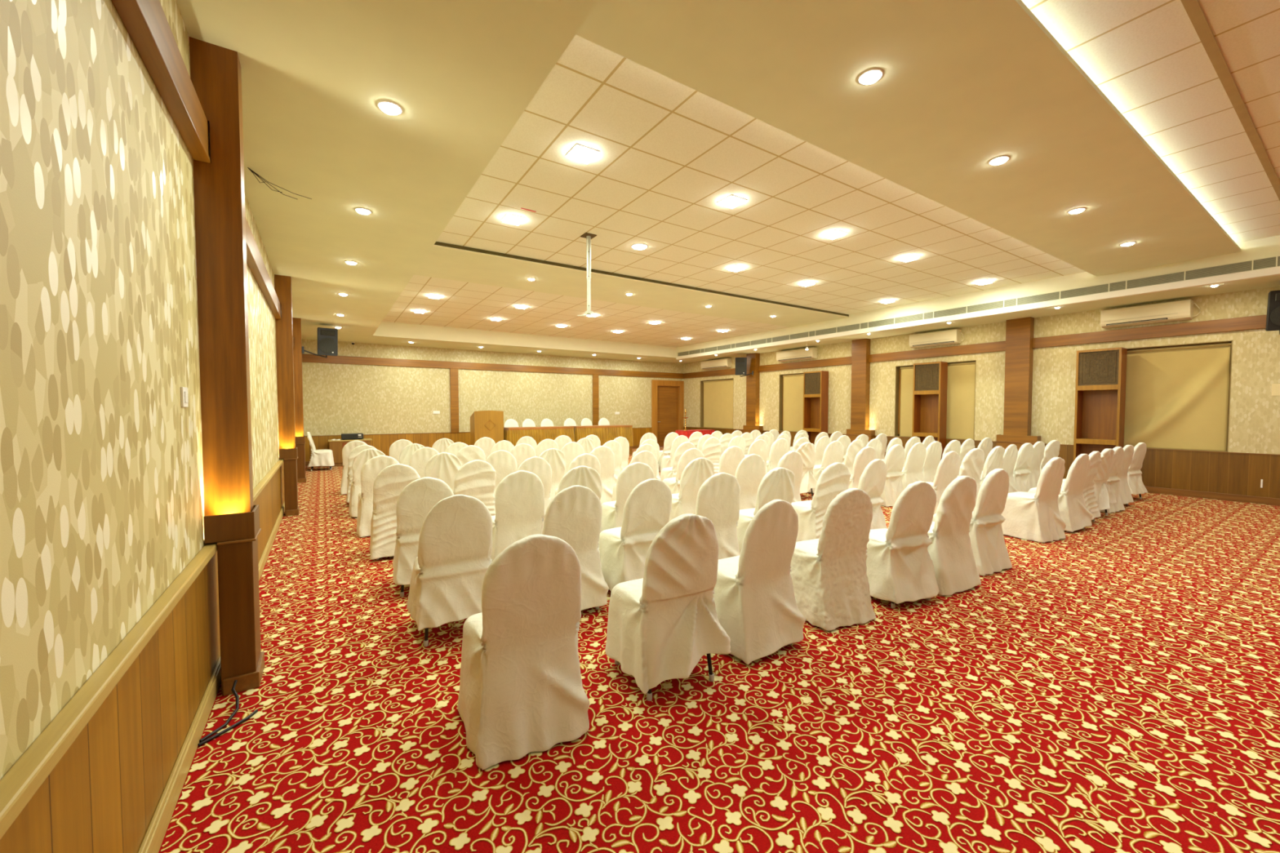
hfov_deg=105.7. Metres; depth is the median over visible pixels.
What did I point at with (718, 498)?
banquet chair
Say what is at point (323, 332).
grille
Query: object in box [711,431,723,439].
banquet chair
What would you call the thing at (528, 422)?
banquet chair
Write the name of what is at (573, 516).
banquet chair
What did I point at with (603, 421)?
banquet chair
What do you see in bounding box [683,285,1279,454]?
wall
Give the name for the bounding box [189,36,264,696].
wall pillar
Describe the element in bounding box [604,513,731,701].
banquet chair
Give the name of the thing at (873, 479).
banquet chair
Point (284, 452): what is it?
wall sconce
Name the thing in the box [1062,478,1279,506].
baseboard
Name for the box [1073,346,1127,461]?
shelf unit
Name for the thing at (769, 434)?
banquet chair
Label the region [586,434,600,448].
banquet chair
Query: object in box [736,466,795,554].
banquet chair
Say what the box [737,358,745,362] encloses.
grille
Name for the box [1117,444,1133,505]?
banquet chair
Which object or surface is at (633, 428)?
trim
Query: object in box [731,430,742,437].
banquet chair
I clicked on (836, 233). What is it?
recessed light
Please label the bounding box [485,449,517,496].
banquet chair
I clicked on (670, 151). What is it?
ceiling
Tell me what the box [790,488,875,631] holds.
banquet chair
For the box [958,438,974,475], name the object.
banquet chair
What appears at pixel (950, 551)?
banquet chair
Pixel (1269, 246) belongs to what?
ceiling
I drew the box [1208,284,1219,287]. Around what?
recessed light
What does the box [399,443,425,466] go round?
banquet chair
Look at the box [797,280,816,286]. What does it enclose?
recessed light
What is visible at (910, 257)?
recessed light
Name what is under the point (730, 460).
banquet chair
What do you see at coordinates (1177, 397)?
roller blind
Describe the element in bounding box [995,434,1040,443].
ledge
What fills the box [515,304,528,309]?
recessed light
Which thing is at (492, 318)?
recessed light
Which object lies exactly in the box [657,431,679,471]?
banquet chair
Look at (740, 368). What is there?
grille
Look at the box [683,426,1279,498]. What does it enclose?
wainscoting
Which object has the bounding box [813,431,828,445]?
banquet chair
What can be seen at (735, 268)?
recessed light
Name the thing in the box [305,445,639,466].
baseboard
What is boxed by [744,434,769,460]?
banquet chair
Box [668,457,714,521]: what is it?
banquet chair
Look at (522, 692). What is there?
banquet chair
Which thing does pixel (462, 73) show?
ceiling
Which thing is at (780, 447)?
banquet chair
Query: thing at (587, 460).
banquet chair
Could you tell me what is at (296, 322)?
wall pillar
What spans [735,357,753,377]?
loudspeaker
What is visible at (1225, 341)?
window
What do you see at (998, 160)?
recessed light
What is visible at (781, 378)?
window
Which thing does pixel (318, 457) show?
banquet chair
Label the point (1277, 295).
grille
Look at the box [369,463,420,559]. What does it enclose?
banquet chair
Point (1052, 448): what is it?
banquet chair
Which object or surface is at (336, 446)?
side table
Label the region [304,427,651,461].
wainscoting
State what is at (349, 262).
recessed light
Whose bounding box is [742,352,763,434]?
wall pillar
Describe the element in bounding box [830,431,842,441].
banquet chair
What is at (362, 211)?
recessed light
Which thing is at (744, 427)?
ledge
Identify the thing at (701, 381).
window
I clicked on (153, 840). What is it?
baseboard
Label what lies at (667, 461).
banquet chair
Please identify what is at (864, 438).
banquet chair
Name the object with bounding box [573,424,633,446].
head table
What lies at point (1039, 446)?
banquet chair
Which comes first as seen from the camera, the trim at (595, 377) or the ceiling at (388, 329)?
the ceiling at (388, 329)
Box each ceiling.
[176,0,1279,364]
[373,321,676,357]
[382,246,845,346]
[435,34,1085,314]
[576,0,1240,276]
[676,235,1279,356]
[1021,0,1279,243]
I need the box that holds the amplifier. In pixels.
[341,433,363,439]
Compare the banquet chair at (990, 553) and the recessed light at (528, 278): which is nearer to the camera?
the banquet chair at (990, 553)
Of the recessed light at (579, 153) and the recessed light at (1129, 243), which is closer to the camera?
the recessed light at (579, 153)
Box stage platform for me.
[629,446,632,454]
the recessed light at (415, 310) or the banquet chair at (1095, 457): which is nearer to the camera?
the banquet chair at (1095, 457)
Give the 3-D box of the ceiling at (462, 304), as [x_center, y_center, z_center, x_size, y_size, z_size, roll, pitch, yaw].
[-0.830,-2.736,11.892,9.560,0.200,6.758,-1,2,-33]
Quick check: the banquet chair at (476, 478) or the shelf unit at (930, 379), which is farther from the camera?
the shelf unit at (930, 379)
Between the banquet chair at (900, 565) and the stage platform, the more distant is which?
the stage platform
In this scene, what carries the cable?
on the floor
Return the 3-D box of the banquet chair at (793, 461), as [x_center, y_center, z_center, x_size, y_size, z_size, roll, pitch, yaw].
[1.844,0.780,6.471,0.535,0.944,0.559,-1,2,-29]
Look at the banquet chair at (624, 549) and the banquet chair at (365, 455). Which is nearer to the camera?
the banquet chair at (624, 549)
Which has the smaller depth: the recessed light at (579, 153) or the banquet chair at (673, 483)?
the recessed light at (579, 153)
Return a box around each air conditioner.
[700,358,732,369]
[776,347,818,362]
[908,328,964,348]
[1100,299,1200,328]
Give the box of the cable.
[198,680,257,746]
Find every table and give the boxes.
[328,438,372,466]
[503,426,574,446]
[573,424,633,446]
[675,429,715,439]
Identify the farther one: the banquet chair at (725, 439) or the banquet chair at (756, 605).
the banquet chair at (725, 439)
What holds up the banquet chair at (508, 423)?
on the stage platform
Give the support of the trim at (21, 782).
attached to the wall at (102, 493)
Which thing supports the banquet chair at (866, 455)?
on the floor
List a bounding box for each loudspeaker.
[302,327,337,358]
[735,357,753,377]
[1265,289,1279,334]
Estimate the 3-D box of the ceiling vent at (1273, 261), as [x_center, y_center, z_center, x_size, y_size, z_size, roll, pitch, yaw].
[6.158,-2.308,9.926,0.017,0.148,17.600,-1,2,-33]
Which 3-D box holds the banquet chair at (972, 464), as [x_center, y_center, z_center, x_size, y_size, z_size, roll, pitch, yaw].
[4.543,0.763,6.928,0.564,0.944,0.573,-1,2,-23]
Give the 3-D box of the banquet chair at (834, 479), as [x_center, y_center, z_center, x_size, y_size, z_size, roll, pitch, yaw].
[1.884,0.827,5.133,0.562,0.944,0.568,-1,2,-26]
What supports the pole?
hanging from the ceiling at (670, 151)
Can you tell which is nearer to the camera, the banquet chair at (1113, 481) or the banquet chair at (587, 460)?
the banquet chair at (587, 460)
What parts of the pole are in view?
ceiling plate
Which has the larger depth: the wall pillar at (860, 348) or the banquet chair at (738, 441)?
the wall pillar at (860, 348)
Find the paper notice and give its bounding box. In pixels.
[1271,383,1279,395]
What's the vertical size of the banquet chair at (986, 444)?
0.943 m
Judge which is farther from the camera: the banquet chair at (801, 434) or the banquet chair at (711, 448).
the banquet chair at (801, 434)
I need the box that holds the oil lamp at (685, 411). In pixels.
[682,408,688,430]
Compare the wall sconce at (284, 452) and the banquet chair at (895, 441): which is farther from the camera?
the banquet chair at (895, 441)
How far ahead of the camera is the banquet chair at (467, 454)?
7.30 m
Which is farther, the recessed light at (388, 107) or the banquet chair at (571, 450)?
the banquet chair at (571, 450)
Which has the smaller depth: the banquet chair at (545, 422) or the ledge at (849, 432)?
the ledge at (849, 432)
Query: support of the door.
in the wall at (339, 398)
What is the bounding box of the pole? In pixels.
[577,232,596,318]
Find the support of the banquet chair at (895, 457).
on the floor
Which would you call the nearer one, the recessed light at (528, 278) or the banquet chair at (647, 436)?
the recessed light at (528, 278)
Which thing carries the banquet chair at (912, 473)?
on the floor
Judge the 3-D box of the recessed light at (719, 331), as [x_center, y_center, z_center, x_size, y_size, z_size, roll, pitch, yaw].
[2.329,-2.682,13.624,0.230,0.038,0.230,-1,2,-33]
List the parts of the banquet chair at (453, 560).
leg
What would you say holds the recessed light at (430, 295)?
in the ceiling at (462, 304)
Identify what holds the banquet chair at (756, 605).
on the floor
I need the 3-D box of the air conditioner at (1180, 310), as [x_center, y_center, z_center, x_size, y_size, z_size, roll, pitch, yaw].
[8.918,-1.970,8.515,0.224,0.315,1.200,-1,2,-33]
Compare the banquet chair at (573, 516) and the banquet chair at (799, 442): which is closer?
the banquet chair at (573, 516)
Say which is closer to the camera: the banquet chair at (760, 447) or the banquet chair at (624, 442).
the banquet chair at (760, 447)
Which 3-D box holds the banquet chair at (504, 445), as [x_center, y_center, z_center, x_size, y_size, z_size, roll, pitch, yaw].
[-2.516,0.705,8.710,0.548,0.943,0.544,-1,2,-33]
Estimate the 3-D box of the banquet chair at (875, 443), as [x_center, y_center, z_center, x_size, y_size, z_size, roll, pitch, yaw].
[4.243,0.684,9.207,0.548,0.943,0.544,-1,2,-26]
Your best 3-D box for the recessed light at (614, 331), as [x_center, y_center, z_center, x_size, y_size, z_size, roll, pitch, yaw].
[-0.627,-2.685,13.759,0.230,0.038,0.230,-1,2,-33]
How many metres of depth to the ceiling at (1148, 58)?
3.41 m
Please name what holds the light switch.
attached to the wall at (102, 493)
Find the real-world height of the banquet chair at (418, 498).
0.944 m
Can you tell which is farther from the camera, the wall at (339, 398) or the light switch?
the wall at (339, 398)
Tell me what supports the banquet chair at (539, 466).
on the floor
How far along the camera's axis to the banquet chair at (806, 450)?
7.98 m
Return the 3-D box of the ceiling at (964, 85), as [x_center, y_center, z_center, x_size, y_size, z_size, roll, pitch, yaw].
[3.879,-2.463,4.694,9.560,0.250,1.490,-1,2,-33]
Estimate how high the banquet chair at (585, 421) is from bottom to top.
0.944 m
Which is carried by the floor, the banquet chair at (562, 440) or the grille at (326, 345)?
the banquet chair at (562, 440)
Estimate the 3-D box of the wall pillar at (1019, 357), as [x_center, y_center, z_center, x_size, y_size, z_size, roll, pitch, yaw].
[7.909,-0.557,10.122,0.211,3.360,0.742,-1,2,-33]
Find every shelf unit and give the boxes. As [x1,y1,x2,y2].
[803,370,828,444]
[911,361,947,460]
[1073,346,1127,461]
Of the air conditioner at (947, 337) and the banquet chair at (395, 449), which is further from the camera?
the air conditioner at (947, 337)
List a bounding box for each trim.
[0,443,296,839]
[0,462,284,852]
[111,0,294,347]
[302,354,683,378]
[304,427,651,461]
[305,427,635,436]
[434,241,848,316]
[449,368,458,432]
[592,374,599,425]
[675,266,1279,359]
[683,314,1266,378]
[690,426,1279,455]
[1180,0,1279,200]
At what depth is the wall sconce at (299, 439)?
9.83 m
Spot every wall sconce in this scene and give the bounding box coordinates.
[203,504,259,543]
[279,447,297,458]
[295,435,305,443]
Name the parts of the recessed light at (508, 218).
frame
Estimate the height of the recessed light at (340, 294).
0.026 m
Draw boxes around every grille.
[318,337,337,353]
[320,329,334,336]
[736,364,746,373]
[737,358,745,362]
[1270,306,1279,325]
[1275,293,1279,301]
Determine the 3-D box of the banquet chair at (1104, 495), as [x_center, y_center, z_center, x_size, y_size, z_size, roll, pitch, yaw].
[6.279,0.764,6.841,0.560,0.946,0.584,-1,2,-29]
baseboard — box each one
[137,501,284,852]
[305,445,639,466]
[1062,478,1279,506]
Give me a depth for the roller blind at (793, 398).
15.22 m
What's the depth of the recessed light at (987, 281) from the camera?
8.61 m
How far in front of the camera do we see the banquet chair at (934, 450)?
8.21 m
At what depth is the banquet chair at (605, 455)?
7.25 m
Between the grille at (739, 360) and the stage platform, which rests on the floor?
the stage platform
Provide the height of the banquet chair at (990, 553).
0.944 m
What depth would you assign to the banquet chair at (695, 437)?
11.81 m
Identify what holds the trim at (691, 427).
attached to the wall at (1255, 413)
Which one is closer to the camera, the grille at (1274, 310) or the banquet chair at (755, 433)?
the grille at (1274, 310)
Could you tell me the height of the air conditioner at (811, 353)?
0.315 m
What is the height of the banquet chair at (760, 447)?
0.943 m
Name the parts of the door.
panel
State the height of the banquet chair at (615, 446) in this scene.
0.944 m
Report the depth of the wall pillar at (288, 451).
6.74 m
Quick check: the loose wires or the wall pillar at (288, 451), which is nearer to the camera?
the loose wires
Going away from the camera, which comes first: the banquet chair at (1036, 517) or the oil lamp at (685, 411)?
the banquet chair at (1036, 517)
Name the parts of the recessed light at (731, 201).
frame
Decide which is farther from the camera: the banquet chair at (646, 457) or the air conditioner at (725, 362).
the air conditioner at (725, 362)
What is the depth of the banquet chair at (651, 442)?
8.84 m
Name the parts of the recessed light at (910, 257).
frame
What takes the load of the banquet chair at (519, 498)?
on the floor
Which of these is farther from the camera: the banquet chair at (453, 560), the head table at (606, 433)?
the head table at (606, 433)
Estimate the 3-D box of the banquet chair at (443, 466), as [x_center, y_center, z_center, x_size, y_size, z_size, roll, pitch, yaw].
[-2.551,0.788,6.314,0.568,0.944,0.576,-1,2,-25]
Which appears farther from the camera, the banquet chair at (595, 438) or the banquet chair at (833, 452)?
the banquet chair at (595, 438)
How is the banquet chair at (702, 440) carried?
on the floor
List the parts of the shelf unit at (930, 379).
panel, shelf, shelf, panel, panel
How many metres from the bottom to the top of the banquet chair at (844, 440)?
0.944 m
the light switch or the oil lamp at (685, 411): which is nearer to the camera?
the light switch
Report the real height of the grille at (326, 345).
0.329 m
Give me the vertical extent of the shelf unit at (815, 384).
2.585 m
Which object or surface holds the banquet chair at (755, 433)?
on the floor
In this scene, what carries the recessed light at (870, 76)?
in the ceiling at (964, 85)
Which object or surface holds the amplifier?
on the side table at (336, 446)
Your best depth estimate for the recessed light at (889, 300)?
10.12 m
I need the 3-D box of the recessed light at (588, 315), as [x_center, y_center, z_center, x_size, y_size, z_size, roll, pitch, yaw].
[-1.111,-2.602,11.377,0.230,0.038,0.230,-1,2,-33]
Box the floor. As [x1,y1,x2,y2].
[158,446,1279,852]
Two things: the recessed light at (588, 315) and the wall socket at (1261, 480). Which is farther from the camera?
the recessed light at (588, 315)
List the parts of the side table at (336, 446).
kick panel, door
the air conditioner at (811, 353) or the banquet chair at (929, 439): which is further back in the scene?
the air conditioner at (811, 353)
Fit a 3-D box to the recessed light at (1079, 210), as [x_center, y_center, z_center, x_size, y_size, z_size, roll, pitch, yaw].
[4.766,-2.346,5.297,0.156,0.026,0.156,-1,2,-33]
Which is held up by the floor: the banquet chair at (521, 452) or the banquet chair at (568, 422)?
the banquet chair at (521, 452)
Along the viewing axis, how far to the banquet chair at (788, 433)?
12.24 m
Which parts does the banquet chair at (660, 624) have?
leg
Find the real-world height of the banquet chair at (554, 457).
0.944 m
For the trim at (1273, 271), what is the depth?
8.50 m
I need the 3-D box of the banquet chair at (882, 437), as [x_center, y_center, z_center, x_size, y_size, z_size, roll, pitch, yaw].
[5.327,0.616,11.147,0.535,0.944,0.558,-1,2,-30]
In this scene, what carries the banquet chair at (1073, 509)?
on the floor
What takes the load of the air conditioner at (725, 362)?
attached to the wall at (1255, 413)
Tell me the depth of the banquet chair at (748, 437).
11.42 m
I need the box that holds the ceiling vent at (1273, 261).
[677,255,1279,356]
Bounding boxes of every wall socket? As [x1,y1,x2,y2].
[432,410,439,413]
[1260,479,1262,488]
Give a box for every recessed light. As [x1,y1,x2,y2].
[337,293,348,296]
[344,260,357,265]
[354,207,372,214]
[376,99,403,115]
[413,309,426,313]
[427,293,442,298]
[490,317,502,320]
[501,213,525,225]
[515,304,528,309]
[527,277,535,280]
[556,324,567,327]
[565,143,599,164]
[586,313,599,316]
[613,330,623,333]
[631,243,648,249]
[649,320,661,324]
[716,194,746,208]
[717,329,728,332]
[726,264,746,271]
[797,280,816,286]
[821,229,847,239]
[857,67,884,84]
[880,298,894,303]
[896,253,919,262]
[973,279,993,284]
[987,155,1010,164]
[1067,207,1086,213]
[1119,241,1136,246]
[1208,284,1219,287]
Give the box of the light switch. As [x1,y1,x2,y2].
[180,386,188,407]
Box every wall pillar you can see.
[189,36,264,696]
[274,274,299,516]
[292,317,306,483]
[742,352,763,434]
[846,338,875,443]
[995,316,1040,451]
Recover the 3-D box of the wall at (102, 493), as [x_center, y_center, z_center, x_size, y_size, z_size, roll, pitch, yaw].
[-3.647,-0.626,4.502,0.120,3.900,19.560,-1,2,-33]
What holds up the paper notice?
attached to the wall at (1255, 413)
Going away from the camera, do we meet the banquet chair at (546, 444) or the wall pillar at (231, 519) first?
the wall pillar at (231, 519)
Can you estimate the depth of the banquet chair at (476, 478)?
5.20 m
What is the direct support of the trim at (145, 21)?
attached to the wall at (102, 493)
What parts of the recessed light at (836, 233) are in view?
frame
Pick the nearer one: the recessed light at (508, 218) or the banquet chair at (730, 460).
the recessed light at (508, 218)
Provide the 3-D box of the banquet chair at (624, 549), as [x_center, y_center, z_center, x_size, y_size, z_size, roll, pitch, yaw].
[-0.036,0.868,3.977,0.552,0.944,0.547,-1,2,-31]
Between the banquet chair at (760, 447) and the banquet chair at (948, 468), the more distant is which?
the banquet chair at (760, 447)
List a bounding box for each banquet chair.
[306,431,334,471]
[340,440,367,494]
[346,444,377,502]
[348,448,385,517]
[356,455,399,537]
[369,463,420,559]
[389,439,413,463]
[392,476,453,596]
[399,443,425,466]
[406,494,492,646]
[409,446,439,478]
[424,452,462,491]
[431,438,453,453]
[444,441,467,456]
[453,459,496,515]
[456,444,485,466]
[457,533,589,769]
[474,436,495,459]
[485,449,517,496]
[490,440,514,453]
[490,470,544,562]
[504,418,518,427]
[510,443,536,470]
[515,435,537,451]
[516,456,551,527]
[522,418,535,426]
[535,439,558,457]
[538,448,565,500]
[540,418,553,426]
[542,484,608,610]
[554,435,572,450]
[554,453,600,496]
[557,466,601,542]
[560,441,584,475]
[564,417,576,426]
[577,437,595,453]
[581,417,592,426]
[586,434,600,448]
[590,445,614,504]
[598,417,609,425]
[598,478,671,591]
[600,462,655,531]
[602,440,622,484]
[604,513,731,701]
[611,450,657,501]
[613,436,629,471]
[631,432,658,466]
[633,444,657,458]
[640,439,660,479]
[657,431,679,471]
[660,435,689,475]
[660,441,695,481]
[662,448,704,493]
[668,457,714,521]
[688,431,702,448]
[695,472,740,559]
[697,434,712,451]
[701,436,720,474]
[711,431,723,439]
[712,499,805,664]
[719,433,733,457]
[719,435,746,462]
[719,445,744,476]
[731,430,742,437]
[734,453,765,510]
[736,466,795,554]
[740,432,753,454]
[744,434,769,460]
[747,439,768,474]
[750,430,761,442]
[762,431,773,450]
[766,438,789,472]
[768,429,779,441]
[768,433,790,460]
[777,451,803,502]
[778,431,791,450]
[788,432,808,452]
[789,430,807,450]
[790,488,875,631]
[791,437,809,451]
[791,462,851,542]
[795,442,817,497]
[808,440,844,493]
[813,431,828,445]
[814,435,831,465]
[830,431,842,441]
[836,435,850,462]
[841,439,863,474]
[848,446,876,488]
[855,434,868,447]
[857,458,887,529]
[866,438,882,458]
[866,480,939,608]
[875,433,887,459]
[880,444,904,506]
[881,437,902,462]
[901,442,926,489]
[902,436,920,466]
[902,440,942,482]
[906,451,959,514]
[922,435,934,448]
[927,475,981,595]
[932,468,1012,575]
[933,448,984,511]
[942,440,960,475]
[956,445,1004,486]
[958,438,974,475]
[977,437,992,471]
[981,444,1018,493]
[1001,457,1066,542]
[1012,442,1033,492]
[1027,453,1093,532]
[1028,441,1044,488]
[1040,440,1060,474]
[1061,451,1102,521]
[1062,448,1117,515]
[1099,446,1124,513]
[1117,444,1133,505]
[1127,442,1147,498]
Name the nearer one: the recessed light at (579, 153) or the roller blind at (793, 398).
the recessed light at (579, 153)
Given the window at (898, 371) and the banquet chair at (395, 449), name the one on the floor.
the banquet chair at (395, 449)
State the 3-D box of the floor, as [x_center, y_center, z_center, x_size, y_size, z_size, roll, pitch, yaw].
[1.757,1.196,8.100,12.990,0.002,19.760,-1,2,-33]
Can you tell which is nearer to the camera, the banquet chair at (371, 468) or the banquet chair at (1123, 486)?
the banquet chair at (371, 468)
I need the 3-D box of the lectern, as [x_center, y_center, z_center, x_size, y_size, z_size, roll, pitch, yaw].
[-4.305,0.153,13.656,0.800,1.207,0.491,-1,2,-33]
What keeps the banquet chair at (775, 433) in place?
on the floor
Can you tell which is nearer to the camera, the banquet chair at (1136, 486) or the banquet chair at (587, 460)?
the banquet chair at (587, 460)
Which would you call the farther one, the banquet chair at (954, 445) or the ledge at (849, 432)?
the ledge at (849, 432)
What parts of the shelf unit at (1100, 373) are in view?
panel, shelf, shelf, panel, panel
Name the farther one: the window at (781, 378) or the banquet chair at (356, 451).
the window at (781, 378)
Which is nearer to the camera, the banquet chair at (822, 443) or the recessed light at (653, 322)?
the banquet chair at (822, 443)
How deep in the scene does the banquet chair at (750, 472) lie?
5.86 m
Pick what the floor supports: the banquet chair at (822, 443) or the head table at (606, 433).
the banquet chair at (822, 443)
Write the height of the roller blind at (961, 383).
1.804 m
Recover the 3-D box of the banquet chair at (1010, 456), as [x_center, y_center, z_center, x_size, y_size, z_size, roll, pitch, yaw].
[5.582,0.738,7.659,0.548,0.943,0.544,-1,2,-30]
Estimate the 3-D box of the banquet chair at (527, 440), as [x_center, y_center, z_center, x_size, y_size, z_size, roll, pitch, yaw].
[-2.400,0.659,10.049,0.548,0.943,0.544,-1,2,-26]
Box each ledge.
[742,425,763,430]
[846,429,875,435]
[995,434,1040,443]
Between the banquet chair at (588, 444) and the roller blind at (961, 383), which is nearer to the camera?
the banquet chair at (588, 444)
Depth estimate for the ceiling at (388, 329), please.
14.08 m
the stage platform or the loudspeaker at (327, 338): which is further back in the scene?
the stage platform
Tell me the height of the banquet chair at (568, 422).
0.943 m
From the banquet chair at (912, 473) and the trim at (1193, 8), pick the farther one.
the banquet chair at (912, 473)
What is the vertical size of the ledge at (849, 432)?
0.140 m
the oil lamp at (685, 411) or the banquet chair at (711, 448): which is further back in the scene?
the oil lamp at (685, 411)
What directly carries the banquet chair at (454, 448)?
on the floor
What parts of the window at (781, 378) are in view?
frame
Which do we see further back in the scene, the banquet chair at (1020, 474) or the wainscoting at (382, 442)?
the wainscoting at (382, 442)
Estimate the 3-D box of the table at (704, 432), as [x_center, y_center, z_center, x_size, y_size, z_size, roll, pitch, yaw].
[2.005,0.500,17.433,1.432,0.745,0.656,-1,2,-33]
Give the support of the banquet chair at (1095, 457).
on the floor
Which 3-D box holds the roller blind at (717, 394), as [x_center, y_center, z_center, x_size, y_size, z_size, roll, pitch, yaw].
[2.927,-0.816,18.096,0.048,1.819,1.720,-1,2,-33]
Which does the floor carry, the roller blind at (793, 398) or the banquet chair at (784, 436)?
the banquet chair at (784, 436)
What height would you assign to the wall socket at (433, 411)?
0.090 m
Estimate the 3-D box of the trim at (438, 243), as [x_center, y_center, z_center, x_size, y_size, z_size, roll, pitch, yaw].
[1.023,-2.573,9.062,9.560,0.049,0.013,-1,2,-33]
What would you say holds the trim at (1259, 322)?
attached to the wall at (1255, 413)
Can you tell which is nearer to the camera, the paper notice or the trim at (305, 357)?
the paper notice
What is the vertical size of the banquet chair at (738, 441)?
0.943 m
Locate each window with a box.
[700,377,733,428]
[778,373,803,431]
[894,360,976,439]
[1127,340,1232,452]
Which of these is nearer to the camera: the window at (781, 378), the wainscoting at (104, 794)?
the wainscoting at (104, 794)
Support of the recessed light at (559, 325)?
in the ceiling at (462, 304)
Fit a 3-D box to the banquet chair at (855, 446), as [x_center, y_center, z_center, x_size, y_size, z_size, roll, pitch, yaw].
[3.735,0.697,8.854,0.538,0.944,0.550,-1,2,-26]
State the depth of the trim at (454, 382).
14.81 m
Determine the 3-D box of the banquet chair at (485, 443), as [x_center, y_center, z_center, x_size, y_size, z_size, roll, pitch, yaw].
[-3.136,0.670,9.712,0.535,0.944,0.559,-1,2,-28]
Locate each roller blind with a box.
[702,378,733,428]
[782,373,803,431]
[899,361,975,439]
[1124,342,1231,450]
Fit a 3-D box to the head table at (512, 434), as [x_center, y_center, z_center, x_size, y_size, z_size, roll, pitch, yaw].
[-2.994,0.371,14.422,2.097,0.717,0.616,-1,2,-33]
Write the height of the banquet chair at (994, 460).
0.944 m
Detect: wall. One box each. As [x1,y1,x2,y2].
[0,0,279,779]
[301,338,683,435]
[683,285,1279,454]
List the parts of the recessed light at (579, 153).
frame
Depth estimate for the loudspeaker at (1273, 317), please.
7.12 m
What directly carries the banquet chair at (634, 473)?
on the floor
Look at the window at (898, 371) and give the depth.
12.45 m
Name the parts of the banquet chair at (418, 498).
leg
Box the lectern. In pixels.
[470,410,503,445]
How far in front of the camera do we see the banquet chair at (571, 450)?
8.10 m
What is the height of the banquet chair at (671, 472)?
0.944 m
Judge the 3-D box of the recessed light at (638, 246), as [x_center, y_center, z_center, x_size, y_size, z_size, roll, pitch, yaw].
[-0.007,-2.506,6.783,0.236,0.026,0.236,-1,2,-33]
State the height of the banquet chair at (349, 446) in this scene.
0.944 m
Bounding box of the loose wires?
[247,167,311,199]
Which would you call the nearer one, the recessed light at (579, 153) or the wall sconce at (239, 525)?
the wall sconce at (239, 525)
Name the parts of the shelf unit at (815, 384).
panel, shelf, shelf, panel, panel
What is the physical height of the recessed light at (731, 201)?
0.038 m
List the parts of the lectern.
panel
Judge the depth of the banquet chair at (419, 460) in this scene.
6.97 m
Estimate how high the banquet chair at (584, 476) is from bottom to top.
0.944 m
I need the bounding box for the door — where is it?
[651,379,684,446]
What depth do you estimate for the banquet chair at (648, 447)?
7.56 m
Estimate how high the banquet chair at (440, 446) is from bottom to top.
0.944 m
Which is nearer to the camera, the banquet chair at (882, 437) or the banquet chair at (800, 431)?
the banquet chair at (882, 437)
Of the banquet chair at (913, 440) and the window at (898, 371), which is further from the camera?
the window at (898, 371)

